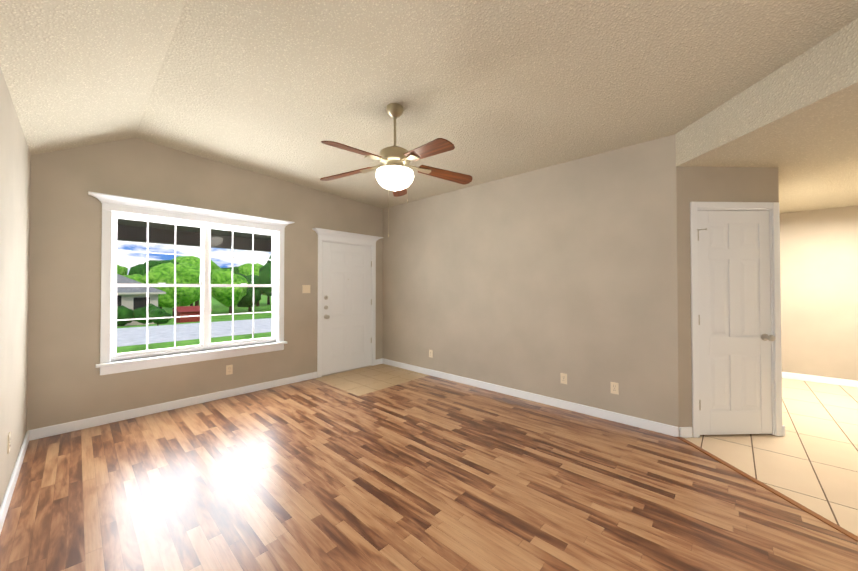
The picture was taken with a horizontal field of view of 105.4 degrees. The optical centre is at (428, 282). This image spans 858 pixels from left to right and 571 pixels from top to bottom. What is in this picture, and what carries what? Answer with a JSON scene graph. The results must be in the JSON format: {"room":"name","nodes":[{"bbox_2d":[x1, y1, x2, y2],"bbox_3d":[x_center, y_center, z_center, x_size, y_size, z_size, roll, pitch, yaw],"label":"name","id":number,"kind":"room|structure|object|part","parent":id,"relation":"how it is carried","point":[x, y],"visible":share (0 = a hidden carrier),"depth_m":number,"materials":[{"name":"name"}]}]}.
{"room":"empty living room","nodes":[
{"label":"empty living room","id":0,"kind":"room"},
{"bbox_2d":[0,67,30,506],"bbox_3d":[-1.248,-0.152,0.671,6.580,3.000,0.150,-1,-1,43],"label":"wall","id":1,"kind":"structure","parent":0,"point":[15,171],"depth_m":2.14,"materials":[{"name":"beige paint"}]},
{"bbox_2d":[7,432,10,453],"bbox_3d":[-2.647,1.006,2.060,0.070,0.114,0.007,-1,-1,43],"label":"electrical outlet","id":2,"kind":"object","parent":1,"relation":"attached to","point":[8,449],"visible":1,"depth_m":2.04,"materials":[{"name":"beige plastic"}]},
{"bbox_2d":[0,430,28,533],"bbox_3d":[-1.137,1.302,0.662,6.430,0.092,0.016,-1,-1,43],"label":"baseboard","id":3,"kind":"structure","parent":1,"relation":"attached to","point":[5,504],"depth_m":2.12,"materials":[{"name":"white wood"}]},
{"bbox_2d":[27,138,382,430],"bbox_3d":[-2.211,-0.105,4.360,0.150,3.000,4.250,-1,-1,43],"label":"wall","id":4,"kind":"structure","parent":0,"point":[67,382],"depth_m":3.33,"materials":[{"name":"beige paint"}]},
{"bbox_2d":[88,191,294,374],"bbox_3d":[-2.608,0.030,3.846,0.265,1.751,1.962,-1,-1,43],"label":"window","id":5,"kind":"structure","parent":4,"relation":"in","point":[130,206],"depth_m":3.70,"materials":[{"name":"white wood"}]},
{"bbox_2d":[117,218,271,251],"bbox_3d":[-3.071,-0.962,5.025,2.000,0.670,9.000,-1,-1,43],"label":"porch roof","id":6,"kind":"structure","parent":4,"relation":"attached to","point":[166,231],"depth_m":5.24,"materials":[{"name":"grey"}]},
{"bbox_2d":[29,358,382,440],"bbox_3d":[-2.151,1.348,4.285,0.016,0.092,3.950,-1,-1,43],"label":"baseboard","id":7,"kind":"structure","parent":4,"relation":"attached to","point":[47,431],"depth_m":3.47,"materials":[{"name":"white wood"}]},
{"bbox_2d":[226,365,232,374],"bbox_3d":[-2.436,1.060,3.987,0.007,0.114,0.070,-1,-1,43],"label":"electrical outlet","id":8,"kind":"object","parent":4,"relation":"attached to","point":[229,369],"visible":1,"depth_m":3.99,"materials":[{"name":"beige plastic"}]},
{"bbox_2d":[302,285,309,292],"bbox_3d":[-1.766,0.089,4.715,0.016,0.116,0.120,-1,-1,43],"label":"light switch","id":9,"kind":"object","parent":4,"relation":"attached to","point":[305,288],"visible":1,"depth_m":4.71,"materials":[{"name":"beige plastic"}]},
{"bbox_2d":[322,365,370,376],"bbox_3d":[-1.357,1.402,5.284,0.180,0.013,0.915,-1,-1,43],"label":"front door sill","id":10,"kind":"structure","parent":4,"relation":"attached to","point":[345,371],"depth_m":5.20,"materials":[{"name":"silver metal"}]},
{"bbox_2d":[322,241,371,374],"bbox_3d":[-1.278,0.386,5.233,0.118,2.012,0.923,-1,-1,43],"label":"front door","id":11,"kind":"structure","parent":4,"relation":"in","point":[346,335],"depth_m":5.21,"materials":[{"name":"white wood"}]},
{"bbox_3d":[-1.253,0.321,5.231,0.076,1.391,0.894,-1,-1,43],"label":"front door hardware","id":12,"kind":"part","parent":11,"relation":"part of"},
{"bbox_2d":[313,228,382,377],"bbox_3d":[-1.306,0.307,5.250,0.260,2.198,1.247,-1,-1,43],"label":"door frame","id":13,"kind":"structure","parent":4,"relation":"attached to","point":[332,236],"depth_m":5.15,"materials":[{"name":"white wood"}]},
{"bbox_2d":[314,364,428,395],"bbox_3d":[-0.853,1.433,4.901,1.180,0.058,1.320,-1,-1,43],"label":"floor","id":14,"kind":"structure","parent":0,"point":[363,381],"depth_m":4.79,"materials":[{"name":"beige tile"}]},
{"bbox_2d":[0,375,857,570],"bbox_3d":[0.132,1.396,2.066,6.480,0.060,4.100,-1,-1,43],"label":"floor","id":15,"kind":"structure","parent":0,"point":[429,473],"depth_m":2.10,"materials":[{"name":"brown wood"}]},
{"bbox_2d":[677,437,857,541],"bbox_3d":[2.286,1.355,1.417,0.044,0.009,3.000,0,-1,-2],"label":"transition strip","id":16,"kind":"object","parent":15,"relation":"on","point":[813,513],"depth_m":2.10,"materials":[{"name":"brown wood"}]},
{"bbox_2d":[0,0,857,213],"bbox_3d":[1.309,-1.324,3.443,6.580,0.585,7.670,-1,-1,43],"label":"ceiling","id":17,"kind":"structure","parent":0,"point":[491,90],"depth_m":2.26,"materials":[{"name":"beige paint"}]},
{"bbox_2d":[320,103,472,236],"bbox_3d":[-0.283,-0.900,2.640,1.321,1.084,1.314,-1,-1,43],"label":"ceiling fan","id":18,"kind":"object","parent":17,"relation":"hanging from","point":[394,173],"visible":1,"depth_m":2.59,"materials":[{"name":"brown wood"}]},
{"bbox_3d":[-0.280,-0.831,2.680,0.313,0.161,0.313,-1,-1,43],"label":"lamp shade","id":19,"kind":"part","parent":18,"relation":"part of","materials":[{"name":"white glass"}]},
{"bbox_2d":[383,135,678,426],"bbox_3d":[0.704,-0.104,4.452,4.300,3.000,0.150,-1,-1,43],"label":"wall","id":20,"kind":"structure","parent":0,"point":[538,281],"depth_m":3.70,"materials":[{"name":"beige paint"}]},
{"bbox_2d":[429,350,432,357],"bbox_3d":[0.027,1.072,4.957,0.070,0.114,0.007,-1,-1,43],"label":"electrical outlet","id":21,"kind":"object","parent":20,"relation":"attached to","point":[431,353],"visible":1,"depth_m":4.95,"materials":[{"name":"beige plastic"}]},
{"bbox_2d":[383,358,678,436],"bbox_3d":[0.703,1.348,4.322,4.150,0.092,0.016,-1,-1,43],"label":"baseboard","id":22,"kind":"structure","parent":20,"relation":"attached to","point":[662,428],"depth_m":3.66,"materials":[{"name":"white wood"}]},
{"bbox_2d":[560,373,566,383],"bbox_3d":[1.486,1.055,3.604,0.070,0.114,0.007,-1,-1,43],"label":"electrical outlet","id":23,"kind":"object","parent":20,"relation":"attached to","point":[563,378],"visible":1,"depth_m":3.60,"materials":[{"name":"beige plastic"}]},
{"bbox_2d":[611,382,618,394],"bbox_3d":[1.853,1.051,3.264,0.070,0.114,0.007,-1,-1,43],"label":"electrical outlet","id":24,"kind":"object","parent":20,"relation":"attached to","point":[614,388],"visible":1,"depth_m":3.26,"materials":[{"name":"beige plastic"}]},
{"bbox_2d":[676,166,778,426],"bbox_3d":[2.707,0.013,3.011,0.960,2.730,0.120,0,-1,-2],"label":"wall","id":25,"kind":"structure","parent":0,"point":[724,184],"depth_m":2.95,"materials":[{"name":"beige paint"}]},
{"bbox_2d":[679,425,784,437],"bbox_3d":[2.717,1.331,2.927,0.976,0.092,0.016,0,-1,-2],"label":"baseboard","id":26,"kind":"structure","parent":25,"relation":"attached to","point":[685,432],"depth_m":2.90,"materials":[{"name":"white wood"}]},
{"bbox_2d":[697,211,771,434],"bbox_3d":[2.763,0.354,2.971,0.678,2.018,0.035,0,-1,-2],"label":"closet door","id":27,"kind":"structure","parent":25,"relation":"in","point":[735,384],"depth_m":2.95,"materials":[{"name":"white wood"}]},
{"bbox_2d":[697,228,775,409],"bbox_3d":[2.735,0.326,2.915,0.684,1.624,0.074,0,-1,-2],"label":"hardware piece","id":28,"kind":"object","parent":27,"relation":"attached to","point":[765,337],"visible":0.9,"depth_m":2.93,"materials":[{"name":"silver metal"}]},
{"bbox_2d":[690,202,782,437],"bbox_3d":[2.762,0.324,3.001,0.826,2.108,0.137,0,-1,-2],"label":"door frame","id":29,"kind":"structure","parent":25,"relation":"attached to","point":[772,208],"depth_m":2.94,"materials":[{"name":"white wood"}]},
{"bbox_2d":[675,19,857,166],"bbox_3d":[2.357,-1.381,1.354,0.144,0.624,3.200,0,-1,-2],"label":"header beam","id":30,"kind":"structure","parent":0,"point":[823,74],"depth_m":2.10,"materials":[{"name":"beige paint"}]},
{"bbox_2d":[685,378,857,535],"bbox_3d":[3.203,1.407,2.892,3.100,0.059,5.850,-1,-1,43],"label":"floor","id":31,"kind":"structure","parent":0,"point":[809,460],"depth_m":2.68,"materials":[{"name":"beige tile"}]},
{"bbox_2d":[780,205,857,380],"bbox_3d":[5.636,-0.103,4.542,1.751,3.000,0.150,-1,-1,43],"label":"wall","id":32,"kind":"structure","parent":0,"point":[819,284],"depth_m":4.58,"materials":[{"name":"beige paint"}]},
{"bbox_2d":[782,372,857,387],"bbox_3d":[6.514,1.339,3.597,4.000,0.092,0.016,-1,-1,43],"label":"baseboard","id":33,"kind":"structure","parent":32,"relation":"attached to","point":[825,380],"depth_m":4.56,"materials":[{"name":"white wood"}]},
{"label":"outside","id":34,"kind":"structure","parent":0,"visible":0},
{"bbox_2d":[116,295,271,353],"bbox_3d":[-50.328,3.721,74.031,165.220,2.300,220.000,-1,-1,43],"label":"ground","id":35,"kind":"structure","parent":34,"point":[167,340],"depth_m":12.33,"materials":[{"name":"grey concrete"}]},
{"bbox_2d":[117,304,160,325],"bbox_3d":[-26.764,2.567,25.298,2.571,1.985,9.760,-1,-1,43],"label":"shrubs","id":36,"kind":"object","parent":35,"relation":"on","point":[126,312],"depth_m":26.94,"materials":[{"name":"green plant"}]},
{"bbox_2d":[117,274,165,325],"bbox_3d":[-33.435,1.165,27.773,10.000,6.171,16.000,-1,-1,43],"label":"house","id":37,"kind":"structure","parent":35,"relation":"on","point":[136,299],"depth_m":29.17,"materials":[{"name":"beige"}]},
{"bbox_2d":[173,306,211,322],"bbox_3d":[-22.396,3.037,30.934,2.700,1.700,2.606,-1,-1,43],"label":"car","id":38,"kind":"object","parent":35,"relation":"on","point":[185,311],"depth_m":29.92,"materials":[{"name":"red metal"}]},
{"bbox_2d":[117,255,271,325],"bbox_3d":[-24.813,0.082,50.214,57.965,9.979,75.478,-1,-1,43],"label":"trees","id":39,"kind":"object","parent":35,"relation":"on","point":[186,268],"depth_m":45.36,"materials":[{"name":"green plant"}]}
]}

